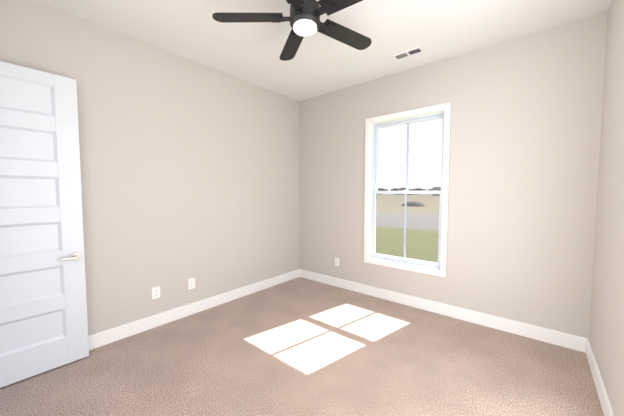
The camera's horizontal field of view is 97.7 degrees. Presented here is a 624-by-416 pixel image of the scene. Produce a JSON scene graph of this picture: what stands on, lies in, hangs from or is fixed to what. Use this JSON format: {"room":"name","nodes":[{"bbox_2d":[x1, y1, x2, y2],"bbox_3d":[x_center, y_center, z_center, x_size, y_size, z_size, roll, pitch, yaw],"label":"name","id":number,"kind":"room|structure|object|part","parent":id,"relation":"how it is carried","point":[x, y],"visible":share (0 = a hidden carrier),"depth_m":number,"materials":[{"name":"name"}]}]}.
{"room":"empty bedroom","nodes":[
{"label":"empty bedroom","id":0,"kind":"room"},
{"bbox_2d":[0,0,299,335],"bbox_3d":[-1.229,-0.181,2.653,0.140,2.440,3.400,3,4,40],"label":"wall","id":1,"kind":"structure","parent":0,"point":[189,169],"depth_m":2.43,"materials":[{"name":"grey paint"}]},
{"bbox_2d":[152,286,159,299],"bbox_3d":[-1.378,0.749,2.409,0.008,0.105,0.066,3,4,40],"label":"electrical outlet","id":2,"kind":"object","parent":1,"relation":"attached to","point":[155,292],"visible":1,"depth_m":2.41,"materials":[{"name":"white plastic"}]},
{"bbox_2d":[188,277,194,289],"bbox_3d":[-1.172,0.737,2.656,0.008,0.105,0.066,3,4,40],"label":"electrical outlet","id":3,"kind":"object","parent":1,"relation":"attached to","point":[191,283],"visible":1,"depth_m":2.65,"materials":[{"name":"white plastic"}]},
{"bbox_2d":[88,269,299,349],"bbox_3d":[-1.169,0.984,2.668,0.016,0.112,3.120,3,4,40],"label":"baseboard","id":4,"kind":"structure","parent":1,"relation":"attached to","point":[105,337],"depth_m":2.56,"materials":[{"name":"white paint"}]},
{"bbox_2d":[0,277,603,415],"bbox_3d":[-0.061,1.140,1.753,3.178,0.100,3.400,3,4,40],"label":"floor","id":5,"kind":"structure","parent":0,"point":[299,346],"depth_m":1.83,"materials":[{"name":"beige carpet"}]},
{"bbox_2d":[35,0,611,100],"bbox_3d":[-0.061,-1.396,1.613,3.178,0.100,3.400,3,4,40],"label":"ceiling","id":6,"kind":"structure","parent":0,"point":[319,63],"depth_m":2.12,"materials":[{"name":"white paint"}]},
{"bbox_2d":[212,0,371,60],"bbox_3d":[-0.007,-1.198,1.600,1.019,0.293,1.047,3,4,40],"label":"ceiling fan","id":7,"kind":"object","parent":6,"relation":"hanging from","point":[304,18],"visible":1,"depth_m":1.61,"materials":[{"name":"black metal"}]},
{"bbox_2d":[392,46,423,59],"bbox_3d":[0.864,-1.388,2.452,0.250,0.007,0.105,3,4,40],"label":"ceiling vent","id":8,"kind":"object","parent":6,"relation":"in","point":[409,53],"visible":1,"depth_m":2.44,"materials":[{"name":"white plastic"}]},
{"bbox_2d":[299,12,607,337],"bbox_3d":[0.982,-0.197,2.934,2.898,2.440,0.140,3,4,40],"label":"wall","id":9,"kind":"structure","parent":0,"point":[525,125],"depth_m":2.33,"materials":[{"name":"grey paint"}]},
{"bbox_2d":[335,258,338,265],"bbox_3d":[0.314,0.683,3.443,0.066,0.105,0.008,3,4,40],"label":"electrical outlet","id":10,"kind":"object","parent":9,"relation":"attached to","point":[336,261],"visible":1,"depth_m":3.44,"materials":[{"name":"white plastic"}]},
{"bbox_2d":[364,102,450,276],"bbox_3d":[0.998,-0.176,2.918,0.886,1.650,0.170,3,4,40],"label":"window","id":11,"kind":"structure","parent":9,"relation":"in","point":[424,174],"depth_m":2.91,"materials":[{"name":"glass"}]},
{"bbox_2d":[380,190,429,264],"bbox_3d":[1.005,0.187,2.946,0.548,0.765,0.040,3,4,40],"label":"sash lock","id":12,"kind":"object","parent":11,"relation":"attached to","point":[404,259],"visible":0.98,"depth_m":2.93,"materials":[{"name":"white plastic"}]},
{"bbox_3d":[1.009,0.196,2.951,0.748,0.765,0.028,3,4,40],"label":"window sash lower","id":13,"kind":"part","parent":11,"relation":"part of","materials":[{"name":"clear glass"}]},
{"label":"glass","id":14,"kind":"part","parent":11,"relation":"part of","materials":[{"name":"clear glass"}]},
{"bbox_3d":[1.029,-0.543,2.935,0.748,0.781,0.028,3,4,40],"label":"window sash upper","id":15,"kind":"part","parent":11,"relation":"part of","materials":[{"name":"white"}]},
{"label":"glass","id":16,"kind":"part","parent":11,"relation":"part of","materials":[{"name":"clear glass"}]},
{"bbox_2d":[300,269,585,352],"bbox_3d":[0.932,0.969,2.938,2.866,0.112,0.016,3,4,40],"label":"baseboard","id":17,"kind":"structure","parent":9,"relation":"attached to","point":[563,339],"depth_m":2.53,"materials":[{"name":"white paint"}]},
{"bbox_2d":[589,0,623,415],"bbox_3d":[1.107,-0.074,0.713,0.140,2.440,3.400,3,4,40],"label":"wall","id":18,"kind":"structure","parent":0,"point":[606,335],"depth_m":1.57,"materials":[{"name":"grey paint"}]},
{"bbox_2d":[586,338,614,415],"bbox_3d":[1.047,1.085,0.827,0.016,0.112,3.120,3,4,40],"label":"baseboard","id":19,"kind":"structure","parent":18,"relation":"attached to","point":[605,401],"depth_m":1.59,"materials":[{"name":"white paint"}]},
{"bbox_3d":[-1.104,-0.059,0.432,2.898,2.440,0.140,3,4,40],"label":"wall","id":20,"kind":"structure","parent":0,"visible":0},
{"bbox_2d":[0,61,88,387],"bbox_3d":[-1.851,0.110,1.647,0.137,1.945,0.720,3,4,40],"label":"door","id":21,"kind":"structure","parent":20,"relation":"in","point":[43,316],"depth_m":1.75,"materials":[{"name":"white paint"}]},
{"bbox_3d":[-1.669,0.336,1.878,0.137,0.053,0.114,3,4,40],"label":"handle","id":22,"kind":"part","parent":21,"relation":"part of","materials":[{"name":"silver metal"}]}
]}

